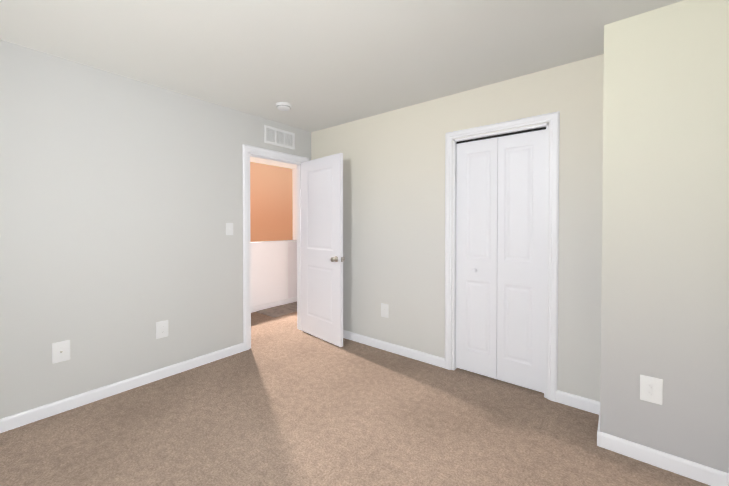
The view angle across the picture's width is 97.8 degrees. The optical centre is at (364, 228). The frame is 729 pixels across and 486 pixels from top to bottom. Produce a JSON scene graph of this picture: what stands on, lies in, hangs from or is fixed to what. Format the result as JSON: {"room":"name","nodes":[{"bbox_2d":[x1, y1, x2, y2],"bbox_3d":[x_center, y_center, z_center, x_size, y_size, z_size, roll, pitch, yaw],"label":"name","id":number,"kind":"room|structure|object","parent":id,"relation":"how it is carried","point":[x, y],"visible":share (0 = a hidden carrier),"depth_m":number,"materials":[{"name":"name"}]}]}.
{"room":"empty bedroom","nodes":[
{"label":"empty bedroom","id":0,"kind":"room"},
{"bbox_2d":[0,39,310,418],"bbox_3d":[-1.862,0.039,2.565,0.115,2.440,3.930,1,1,39],"label":"wall","id":1,"kind":"structure","parent":0,"point":[121,201],"depth_m":2.40,"materials":[{"name":"white paint"}]},
{"bbox_2d":[52,340,69,363],"bbox_3d":[-2.086,0.846,2.191,0.016,0.136,0.089,1,1,39],"label":"outlet plate","id":2,"kind":"object","parent":1,"relation":"attached to","point":[60,351],"visible":1,"depth_m":2.19,"materials":[{"name":"white plastic"}]},
{"bbox_2d":[0,343,244,432],"bbox_3d":[-2.100,1.223,2.181,0.013,0.083,2.778,1,1,39],"label":"baseboard","id":3,"kind":"structure","parent":1,"relation":"attached to","point":[38,413],"depth_m":2.39,"materials":[{"name":"white wood"}]},
{"bbox_2d":[156,320,167,338],"bbox_3d":[-1.701,0.845,2.679,0.008,0.136,0.089,1,1,39],"label":"electrical outlet","id":4,"kind":"object","parent":1,"relation":"attached to","point":[161,329],"visible":1,"depth_m":2.67,"materials":[{"name":"white plastic"}]},
{"bbox_2d":[226,223,232,234],"bbox_3d":[-1.323,0.001,3.130,0.020,0.116,0.072,1,1,39],"label":"light switch","id":5,"kind":"object","parent":1,"relation":"attached to","point":[229,228],"visible":1,"depth_m":3.13,"materials":[{"name":"white plastic"}]},
{"bbox_2d":[243,144,308,350],"bbox_3d":[-1.005,0.190,3.623,0.132,2.110,0.874,1,1,39],"label":"door frame","id":6,"kind":"structure","parent":1,"relation":"attached to","point":[246,148],"depth_m":3.31,"materials":[{"name":"white wood"}]},
{"bbox_2d":[264,125,294,148],"bbox_3d":[-0.951,-1.028,3.588,0.009,0.186,0.404,1,1,39],"label":"air vent","id":7,"kind":"object","parent":1,"relation":"in","point":[278,137],"visible":1,"depth_m":3.58,"materials":[{"name":"white plastic"}]},
{"bbox_2d":[301,153,344,346],"bbox_3d":[-0.494,0.221,3.583,0.171,2.020,0.754,-1,1,-44],"label":"entry door","id":8,"kind":"structure","parent":1,"relation":"in","point":[322,258],"depth_m":3.53,"materials":[{"name":"white wood"}]},
{"bbox_2d":[250,162,292,241],"bbox_3d":[-3.212,0.013,4.479,0.115,2.440,5.630,1,1,39],"label":"wall","id":9,"kind":"structure","parent":0,"point":[271,202],"depth_m":6.13,"materials":[{"name":"orange paint"}]},
{"bbox_2d":[250,241,296,306],"bbox_3d":[-2.381,0.735,3.877,0.115,1.012,5.315,1,1,39],"label":"wall","id":10,"kind":"structure","parent":0,"point":[273,272],"depth_m":4.98,"materials":[{"name":"paint"}]},
{"bbox_2d":[250,240,296,243],"bbox_3d":[-2.381,0.219,3.870,0.139,0.020,5.315,1,1,39],"label":"trim","id":11,"kind":"structure","parent":10,"relation":"on","point":[273,241],"depth_m":4.95,"materials":[{"name":"white wood"}]},
{"bbox_2d":[251,297,296,312],"bbox_3d":[-2.331,1.200,3.844,0.013,0.083,5.315,1,1,39],"label":"baseboard","id":12,"kind":"structure","parent":10,"relation":"attached to","point":[271,304],"depth_m":4.96,"materials":[{"name":"white wood"}]},
{"bbox_2d":[292,168,296,239],"bbox_3d":[-0.565,-0.006,5.891,2.250,2.440,0.115,1,1,39],"label":"wall","id":13,"kind":"structure","parent":0,"point":[294,173],"depth_m":6.50,"materials":[{"name":"beige paint"}]},
{"bbox_2d":[0,0,683,168],"bbox_3d":[-0.909,-1.222,2.617,6.015,0.080,5.630,1,1,39],"label":"ceiling","id":14,"kind":"structure","parent":0,"point":[317,65],"depth_m":2.01,"materials":[{"name":"paint"}]},
{"bbox_2d":[276,102,290,110],"bbox_3d":[-0.774,-1.167,3.047,0.144,0.040,0.144,1,1,39],"label":"smoke detector","id":15,"kind":"object","parent":14,"relation":"attached to","point":[284,106],"visible":1,"depth_m":3.01,"materials":[{"name":"white plastic"}]},
{"bbox_2d":[0,311,709,485],"bbox_3d":[-0.909,1.288,2.651,6.015,0.060,5.630,1,1,39],"label":"floor","id":16,"kind":"structure","parent":0,"point":[283,400],"depth_m":1.99,"materials":[{"name":"carpet"}]},
{"bbox_2d":[256,301,296,316],"bbox_3d":[-1.136,1.220,4.947,0.450,0.012,0.960,1,1,39],"label":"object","id":17,"kind":"structure","parent":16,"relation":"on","point":[280,310],"depth_m":4.75,"materials":[{"name":"brown carpet"}]},
{"bbox_2d":[311,54,603,401],"bbox_3d":[0.800,0.035,2.876,3.650,2.440,0.115,1,1,39],"label":"wall","id":18,"kind":"structure","parent":0,"point":[394,175],"depth_m":2.92,"materials":[{"name":"paint"}]},
{"bbox_2d":[381,303,387,317],"bbox_3d":[0.208,0.841,3.283,0.089,0.136,0.008,1,1,39],"label":"electrical outlet","id":19,"kind":"object","parent":18,"relation":"attached to","point":[384,310],"visible":1,"depth_m":3.28,"materials":[{"name":"white plastic"}]},
{"bbox_2d":[343,330,444,367],"bbox_3d":[0.032,1.206,3.425,1.786,0.083,0.013,1,1,39],"label":"baseboard","id":20,"kind":"structure","parent":18,"relation":"attached to","point":[412,354],"depth_m":3.19,"materials":[{"name":"white wood"}]},
{"bbox_2d":[456,129,545,392],"bbox_3d":[1.089,0.236,2.613,0.698,2.008,0.062,1,1,39],"label":"bifold closet door","id":21,"kind":"structure","parent":18,"relation":"in","point":[500,254],"depth_m":2.59,"materials":[{"name":"white wood"}]},
{"bbox_2d":[456,127,545,143],"bbox_3d":[1.099,-0.759,2.612,0.706,0.019,0.034,1,1,39],"label":"door track","id":22,"kind":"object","parent":18,"relation":"attached to","point":[507,134],"depth_m":2.58,"materials":[{"name":"black"}]},
{"bbox_2d":[445,112,558,401],"bbox_3d":[1.106,0.235,2.634,0.742,2.045,0.115,1,1,39],"label":"door frame","id":23,"kind":"structure","parent":18,"relation":"in","point":[546,125],"depth_m":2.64,"materials":[{"name":"white wood"}]},
{"bbox_2d":[556,390,599,414],"bbox_3d":[1.508,1.222,2.243,0.272,0.083,0.013,1,1,39],"label":"baseboard","id":24,"kind":"structure","parent":18,"relation":"attached to","point":[581,403],"depth_m":2.24,"materials":[{"name":"white wood"}]},
{"bbox_2d":[600,0,728,472],"bbox_3d":[1.738,0.049,1.805,0.615,2.440,0.383,1,1,39],"label":"wall","id":25,"kind":"structure","parent":0,"point":[665,260],"depth_m":1.67,"materials":[{"name":"paint"}]},
{"bbox_2d":[597,412,599,430],"bbox_3d":[1.494,1.225,2.018,0.013,0.083,0.383,1,1,39],"label":"baseboard","id":26,"kind":"structure","parent":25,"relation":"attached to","point":[599,423],"depth_m":1.94,"materials":[{"name":"white wood"}]},
{"bbox_2d":[640,375,662,404],"bbox_3d":[1.548,0.869,1.718,0.089,0.136,0.008,1,1,39],"label":"electrical outlet","id":27,"kind":"object","parent":25,"relation":"attached to","point":[650,389],"visible":1,"depth_m":1.72,"materials":[{"name":"white plastic"}]},
{"bbox_2d":[597,431,728,485],"bbox_3d":[1.610,1.230,1.671,0.628,0.083,0.013,1,1,39],"label":"baseboard","id":28,"kind":"structure","parent":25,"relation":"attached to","point":[685,468],"depth_m":1.68,"materials":[{"name":"white wood"}]}
]}

